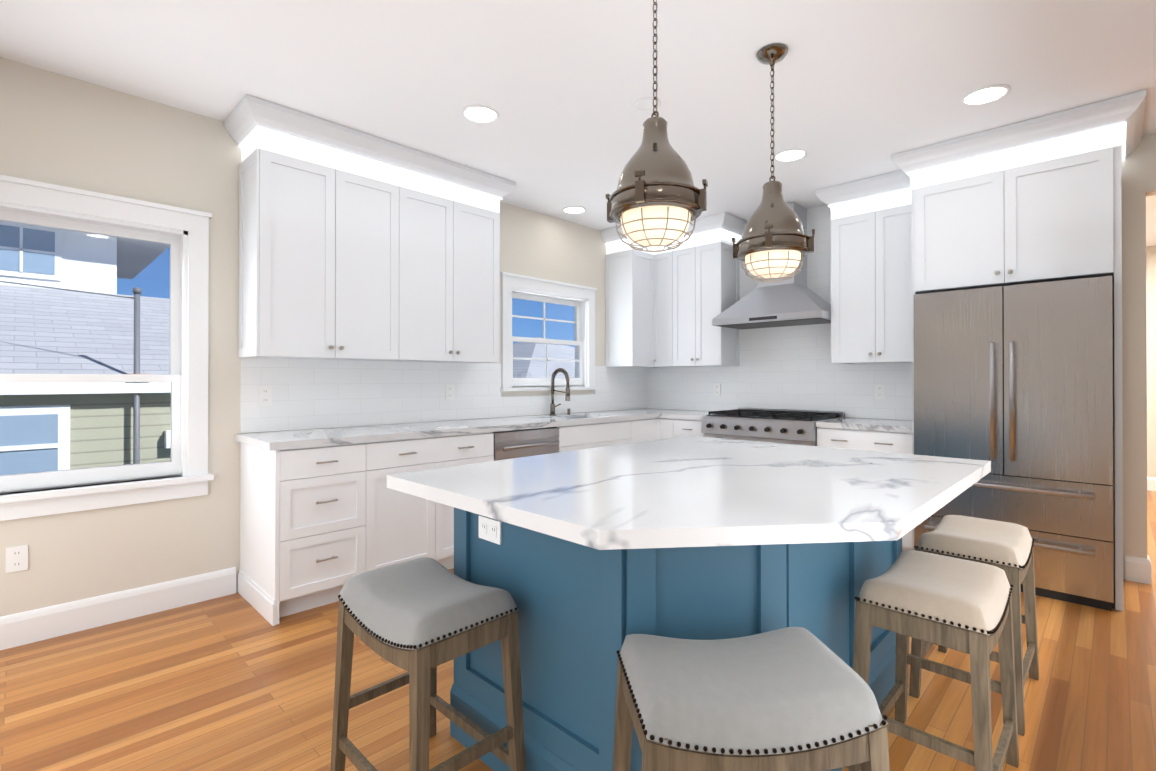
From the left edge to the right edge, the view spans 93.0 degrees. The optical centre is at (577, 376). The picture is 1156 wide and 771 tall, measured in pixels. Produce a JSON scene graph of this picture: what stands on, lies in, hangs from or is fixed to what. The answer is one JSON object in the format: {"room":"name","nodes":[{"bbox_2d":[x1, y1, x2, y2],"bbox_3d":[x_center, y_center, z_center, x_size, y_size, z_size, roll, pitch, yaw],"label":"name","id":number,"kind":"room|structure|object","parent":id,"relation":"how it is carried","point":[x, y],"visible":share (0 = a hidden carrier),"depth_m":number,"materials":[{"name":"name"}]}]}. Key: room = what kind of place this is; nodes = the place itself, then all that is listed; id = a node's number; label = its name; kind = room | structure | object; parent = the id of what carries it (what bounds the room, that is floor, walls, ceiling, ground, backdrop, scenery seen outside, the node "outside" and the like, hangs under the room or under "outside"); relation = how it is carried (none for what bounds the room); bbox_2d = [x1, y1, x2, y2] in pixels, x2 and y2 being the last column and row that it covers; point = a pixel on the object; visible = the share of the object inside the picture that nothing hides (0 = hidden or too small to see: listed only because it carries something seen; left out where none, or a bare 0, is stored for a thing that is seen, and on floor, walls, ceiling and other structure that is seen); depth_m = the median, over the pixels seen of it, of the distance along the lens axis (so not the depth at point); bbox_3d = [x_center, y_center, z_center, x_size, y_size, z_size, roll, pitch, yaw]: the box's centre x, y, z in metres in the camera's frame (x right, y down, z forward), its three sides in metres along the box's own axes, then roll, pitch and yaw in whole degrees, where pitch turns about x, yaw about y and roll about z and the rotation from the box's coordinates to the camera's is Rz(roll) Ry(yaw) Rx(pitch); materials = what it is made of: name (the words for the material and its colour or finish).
{"room":"kitchen","nodes":[
{"label":"kitchen","id":0,"kind":"room"},
{"bbox_2d":[0,57,645,616],"bbox_3d":[-1.897,-0.107,3.356,0.150,2.700,7.800,0,0,44],"label":"wall","id":1,"kind":"structure","parent":0,"point":[66,131],"depth_m":2.91,"materials":[{"name":"beige paint"}]},
{"bbox_2d":[6,545,27,572],"bbox_3d":[-2.590,0.839,2.532,0.009,0.115,0.072,0,0,44],"label":"electrical outlet plate","id":2,"kind":"object","parent":1,"relation":"attached to","point":[16,558],"depth_m":2.53,"materials":[{"name":"white plastic"}]},
{"bbox_2d":[0,175,213,520],"bbox_3d":[-2.550,-0.131,2.652,0.205,1.567,1.304,0,0,44],"label":"window","id":3,"kind":"structure","parent":1,"relation":"in","point":[29,480],"depth_m":2.85,"materials":[{"name":"white wood"}]},
{"bbox_2d":[0,567,235,649],"bbox_3d":[-3.200,1.163,1.905,0.016,0.148,3.512,0,0,44],"label":"baseboard","id":4,"kind":"structure","parent":1,"relation":"attached to","point":[30,626],"depth_m":2.76,"materials":[{"name":"white wood"}]},
{"bbox_2d":[236,122,347,359],"bbox_3d":[-1.678,-0.730,3.226,0.345,1.235,0.471,0,0,44],"label":"upper cabinet","id":5,"kind":"object","parent":1,"relation":"attached to","point":[293,188],"depth_m":3.10,"materials":[{"name":"white wood"}]},
{"bbox_2d":[348,150,411,361],"bbox_3d":[-1.411,-0.729,3.497,0.345,1.235,0.516,0,0,44],"label":"upper cabinet","id":6,"kind":"object","parent":1,"relation":"attached to","point":[358,246],"depth_m":3.43,"materials":[{"name":"white wood"}]},
{"bbox_2d":[412,170,463,362],"bbox_3d":[-1.130,-0.727,3.784,0.345,1.235,0.516,0,0,44],"label":"upper cabinet","id":7,"kind":"object","parent":1,"relation":"attached to","point":[437,202],"depth_m":3.73,"materials":[{"name":"white wood"}]},
{"bbox_2d":[240,358,647,432],"bbox_3d":[-0.603,0.110,4.561,0.008,0.443,3.865,0,0,44],"label":"tile backsplash","id":8,"kind":"structure","parent":1,"relation":"attached to","point":[307,393],"depth_m":3.84,"materials":[{"name":"white tile"}]},
{"bbox_2d":[258,386,271,405],"bbox_3d":[-1.863,0.112,3.265,0.009,0.115,0.072,0,0,44],"label":"electrical outlet plate","id":9,"kind":"object","parent":8,"relation":"attached to","point":[264,392],"depth_m":3.26,"materials":[{"name":"white plastic"}]},
{"bbox_2d":[446,385,453,399],"bbox_3d":[-0.974,0.117,4.172,0.009,0.115,0.072,0,0,44],"label":"electrical outlet plate","id":10,"kind":"object","parent":8,"relation":"attached to","point":[449,388],"depth_m":4.17,"materials":[{"name":"white plastic"}]},
{"bbox_2d":[448,186,503,362],"bbox_3d":[-0.868,-0.726,4.051,0.345,1.235,0.459,0,0,44],"label":"upper cabinet","id":11,"kind":"object","parent":1,"relation":"attached to","point":[481,207],"depth_m":3.99,"materials":[{"name":"white wood"}]},
{"bbox_2d":[500,272,598,390],"bbox_3d":[-0.274,-0.373,4.973,0.205,0.982,1.164,0,0,44],"label":"window","id":12,"kind":"structure","parent":1,"relation":"in","point":[546,381],"depth_m":4.97,"materials":[{"name":"white wood"}]},
{"bbox_2d":[605,234,655,367],"bbox_3d":[0.532,-0.720,5.451,0.382,1.235,0.354,0,0,44],"label":"upper cabinet","id":13,"kind":"object","parent":1,"relation":"attached to","point":[630,274],"depth_m":5.35,"materials":[{"name":"white wood"}]},
{"bbox_2d":[0,490,1155,770],"bbox_3d":[2.196,1.263,2.275,7.200,0.050,11.600,0,0,44],"label":"floor","id":14,"kind":"structure","parent":0,"point":[236,682],"depth_m":2.11,"materials":[{"name":"brown wood"}]},
{"bbox_2d":[238,440,378,625],"bbox_3d":[-1.550,0.805,3.146,0.628,0.875,0.522,0,0,44],"label":"base cabinet","id":15,"kind":"object","parent":14,"relation":"on","point":[326,514],"depth_m":2.92,"materials":[{"name":"white wood"}]},
{"bbox_2d":[235,408,686,451],"bbox_3d":[-0.389,0.353,4.327,0.635,0.040,3.892,0,0,44],"label":"countertop","id":16,"kind":"structure","parent":15,"relation":"on","point":[268,441],"depth_m":3.50,"materials":[{"name":"white stone"}]},
{"bbox_2d":[330,557,525,770],"bbox_3d":[-0.449,0.918,1.615,0.518,0.634,0.348,0,0,44],"label":"stool","id":17,"kind":"object","parent":14,"relation":"on","point":[419,620],"visible":1,"depth_m":1.54,"materials":[{"name":"grey fabric"}]},
{"bbox_2d":[379,428,498,569],"bbox_3d":[-1.097,0.807,3.608,0.628,0.875,0.886,0,0,44],"label":"base cabinet","id":18,"kind":"object","parent":14,"relation":"on","point":[411,527],"depth_m":3.32,"materials":[{"name":"white wood"}]},
{"bbox_2d":[499,424,566,459],"bbox_3d":[-0.576,0.809,4.139,0.628,0.875,0.717,0,0,44],"label":"dishwasher","id":19,"kind":"object","parent":14,"relation":"on","point":[548,438],"depth_m":3.94,"materials":[{"name":"silver metal"}]},
{"bbox_2d":[563,416,634,450],"bbox_3d":[-0.058,0.812,4.667,0.628,0.875,0.876,0,0,44],"label":"base cabinet","id":20,"kind":"object","parent":14,"relation":"on","point":[600,433],"depth_m":4.48,"materials":[{"name":"white wood"}]},
{"bbox_2d":[635,416,662,441],"bbox_3d":[0.380,0.814,5.114,0.628,0.875,0.489,0,0,44],"label":"base cabinet","id":21,"kind":"object","parent":14,"relation":"on","point":[648,428],"depth_m":4.94,"materials":[{"name":"white wood"}]},
{"bbox_2d":[659,412,711,419],"bbox_3d":[1.143,0.356,5.106,0.460,0.040,0.635,0,0,44],"label":"countertop","id":22,"kind":"structure","parent":21,"relation":"on","point":[662,415],"depth_m":4.95,"materials":[{"name":"white stone"}]},
{"bbox_2d":[663,420,670,438],"bbox_3d":[0.752,0.816,5.512,0.600,0.875,0.600,0,0,44],"label":"base cabinet","id":23,"kind":"object","parent":14,"relation":"on","point":[666,423],"depth_m":5.01,"materials":[{"name":"white wood"}]},
{"bbox_2d":[450,508,901,770],"bbox_3d":[0.445,0.797,2.070,1.026,0.880,1.486,0,0,44],"label":"kitchen island","id":24,"kind":"object","parent":14,"relation":"on","point":[589,560],"depth_m":1.54,"materials":[{"name":"blue wood"}]},
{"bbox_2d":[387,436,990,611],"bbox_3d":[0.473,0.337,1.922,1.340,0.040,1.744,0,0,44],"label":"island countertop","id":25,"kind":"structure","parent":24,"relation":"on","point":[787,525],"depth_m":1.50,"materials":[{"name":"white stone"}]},
{"bbox_2d":[671,420,704,437],"bbox_3d":[1.194,0.814,5.064,0.330,0.875,0.620,0,0,44],"label":"base cabinet","id":26,"kind":"object","parent":14,"relation":"on","point":[679,428],"depth_m":4.86,"materials":[{"name":"white wood"}]},
{"bbox_2d":[612,627,889,770],"bbox_3d":[0.344,0.916,1.184,0.518,0.634,0.348,0,0,-6],"label":"stool","id":27,"kind":"object","parent":14,"relation":"on","point":[793,699],"visible":1,"depth_m":1.05,"materials":[{"name":"grey fabric"}]},
{"bbox_2d":[701,407,844,445],"bbox_3d":[1.606,0.766,4.574,0.936,0.965,0.725,0,0,44],"label":"range","id":28,"kind":"object","parent":14,"relation":"on","point":[791,426],"visible":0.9,"depth_m":4.37,"materials":[{"name":"silver metal"}]},
{"bbox_2d":[817,428,911,550],"bbox_3d":[2.209,0.809,4.068,0.625,0.875,0.620,0,0,44],"label":"base cabinet","id":29,"kind":"object","parent":14,"relation":"on","point":[845,438],"depth_m":3.81,"materials":[{"name":"white wood"}]},
{"bbox_2d":[816,418,911,431],"bbox_3d":[2.204,0.352,4.065,0.625,0.040,0.635,0,0,44],"label":"countertop","id":30,"kind":"structure","parent":29,"relation":"on","point":[860,425],"depth_m":3.90,"materials":[{"name":"white stone"}]},
{"bbox_2d":[849,550,1018,770],"bbox_3d":[1.106,0.919,1.694,0.348,0.634,0.518,0,0,44],"label":"stool","id":31,"kind":"object","parent":14,"relation":"on","point":[962,605],"visible":1,"depth_m":1.60,"materials":[{"name":"beige fabric"}]},
{"bbox_2d":[909,515,1038,735],"bbox_3d":[1.593,0.921,2.197,0.348,0.634,0.518,0,0,44],"label":"stool","id":32,"kind":"object","parent":14,"relation":"on","point":[1007,547],"visible":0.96,"depth_m":2.11,"materials":[{"name":"beige fabric"}]},
{"bbox_2d":[914,276,1113,610],"bbox_3d":[2.713,0.356,3.436,0.916,1.775,0.784,0,0,44],"label":"fridge","id":33,"kind":"object","parent":14,"relation":"on","point":[1013,384],"visible":0.73,"depth_m":3.10,"materials":[{"name":"silver metal"}]},
{"bbox_2d":[0,0,1155,246],"bbox_3d":[2.196,-1.487,2.287,7.200,0.050,11.600,0,0,44],"label":"ceiling","id":34,"kind":"structure","parent":0,"point":[864,88],"depth_m":2.61,"materials":[{"name":"white paint"}]},
{"bbox_2d":[462,105,498,122],"bbox_3d":[-0.540,-1.453,3.039,0.206,0.008,0.206,0,0,44],"label":"recessed light","id":35,"kind":"object","parent":34,"relation":"in","point":[479,113],"visible":1,"depth_m":3.03,"materials":[{"name":"white paint"}]},
{"bbox_2d":[562,206,585,213],"bbox_3d":[-0.033,-1.446,4.755,0.206,0.008,0.206,0,0,44],"label":"recessed light","id":36,"kind":"object","parent":34,"relation":"in","point":[574,209],"visible":0.96,"depth_m":4.74,"materials":[{"name":"white paint"}]},
{"bbox_2d":[635,97,660,110],"bbox_3d":[0.373,-1.454,2.928,0.136,0.008,0.136,0,0,44],"label":"recessed ceiling light","id":37,"kind":"object","parent":34,"relation":"attached to","point":[644,104],"visible":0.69,"depth_m":2.92,"materials":[{"name":"white paint"}]},
{"bbox_2d":[606,0,707,251],"bbox_3d":[0.263,-0.948,1.871,0.340,1.024,0.340,0,0,44],"label":"pendant light","id":38,"kind":"object","parent":34,"relation":"hanging from","point":[657,198],"visible":1,"depth_m":1.78,"materials":[{"name":"silver metal"}]},
{"bbox_2d":[732,44,814,281],"bbox_3d":[0.873,-0.945,2.463,0.340,1.024,0.340,0,0,44],"label":"pendant light","id":39,"kind":"object","parent":34,"relation":"hanging from","point":[775,242],"visible":1,"depth_m":2.38,"materials":[{"name":"silver metal"}]},
{"bbox_2d":[774,148,806,161],"bbox_3d":[1.392,-1.451,3.595,0.206,0.008,0.206,0,0,44],"label":"recessed light","id":40,"kind":"object","parent":34,"relation":"in","point":[790,155],"visible":1,"depth_m":3.60,"materials":[{"name":"white paint"}]},
{"bbox_2d":[961,84,1009,105],"bbox_3d":[2.107,-1.454,2.838,0.206,0.008,0.206,0,0,44],"label":"recessed light","id":41,"kind":"object","parent":34,"relation":"in","point":[985,95],"visible":1,"depth_m":2.84,"materials":[{"name":"white paint"}]},
{"bbox_2d":[649,134,1155,578],"bbox_3d":[3.359,-0.106,3.466,7.200,2.700,0.120,0,0,44],"label":"wall","id":42,"kind":"structure","parent":0,"point":[1138,175],"depth_m":3.35,"materials":[{"name":"beige paint"}]},
{"bbox_2d":[656,242,687,367],"bbox_3d":[0.954,-0.720,5.473,0.301,1.235,0.382,0,0,44],"label":"upper cabinet","id":43,"kind":"object","parent":42,"relation":"attached to","point":[665,260],"depth_m":5.36,"materials":[{"name":"white wood"}]},
{"bbox_2d":[676,226,739,366],"bbox_3d":[1.200,-0.721,5.258,0.578,1.235,0.345,0,0,44],"label":"upper cabinet","id":44,"kind":"object","parent":42,"relation":"attached to","point":[707,272],"depth_m":5.08,"materials":[{"name":"white wood"}]},
{"bbox_2d":[712,202,830,328],"bbox_3d":[1.684,-0.947,4.661,0.940,1.000,0.502,0,0,44],"label":"range hood","id":45,"kind":"object","parent":42,"relation":"attached to","point":[795,300],"visible":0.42,"depth_m":4.56,"materials":[{"name":"silver metal"}]},
{"bbox_2d":[648,204,911,419],"bbox_3d":[1.710,-0.558,4.996,2.645,1.783,0.008,0,0,44],"label":"tile backsplash","id":46,"kind":"structure","parent":42,"relation":"attached to","point":[790,367],"depth_m":4.78,"materials":[{"name":"white tile"}]},
{"bbox_2d":[714,384,720,395],"bbox_3d":[1.353,0.122,5.332,0.072,0.115,0.008,0,0,44],"label":"electrical outlet plate","id":47,"kind":"object","parent":46,"relation":"attached to","point":[717,387],"depth_m":5.33,"materials":[{"name":"white plastic"}]},
{"bbox_2d":[875,385,884,398],"bbox_3d":[2.381,0.117,4.324,0.072,0.115,0.008,0,0,44],"label":"electrical outlet plate","id":48,"kind":"object","parent":46,"relation":"attached to","point":[879,389],"depth_m":4.32,"materials":[{"name":"white plastic"}]},
{"bbox_2d":[828,186,913,365],"bbox_3d":[2.308,-0.726,4.170,0.627,1.235,0.345,0,0,44],"label":"upper cabinet","id":49,"kind":"object","parent":42,"relation":"attached to","point":[872,298],"depth_m":4.06,"materials":[{"name":"white wood"}]},
{"bbox_2d":[912,142,1019,293],"bbox_3d":[2.616,-0.951,3.635,0.521,0.790,0.680,0,0,44],"label":"upper cabinet","id":50,"kind":"object","parent":42,"relation":"attached to","point":[966,210],"depth_m":3.38,"materials":[{"name":"white wood"}]},
{"bbox_2d":[1020,122,1115,289],"bbox_3d":[2.907,-0.952,3.349,0.520,0.790,0.680,0,0,44],"label":"upper cabinet","id":51,"kind":"object","parent":42,"relation":"attached to","point":[1068,179],"depth_m":3.05,"materials":[{"name":"white wood"}]},
{"bbox_2d":[1146,246,1155,477],"bbox_3d":[7.378,-0.099,5.127,3.510,2.700,0.120,0,0,44],"label":"wall","id":52,"kind":"structure","parent":0,"point":[1151,342],"depth_m":6.06,"materials":[{"name":"beige paint"}]},
{"bbox_2d":[1147,477,1155,490],"bbox_3d":[6.212,1.182,6.170,0.435,0.148,0.016,0,0,44],"label":"baseboard","id":53,"kind":"structure","parent":52,"relation":"attached to","point":[1151,481],"depth_m":6.05,"materials":[{"name":"white wood"}]},
{"label":"outside","id":54,"kind":"structure","parent":0,"visible":0},
{"bbox_3d":[-13.445,4.419,20.131,39.840,0.200,70.000,0,0,44],"label":"ground","id":55,"kind":"structure","parent":54,"visible":0},
{"bbox_2d":[0,221,574,474],"bbox_3d":[-8.033,0.261,7.204,8.900,8.000,27.900,0,0,44],"label":"neighboring building","id":56,"kind":"structure","parent":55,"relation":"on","point":[81,307],"depth_m":5.68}
]}

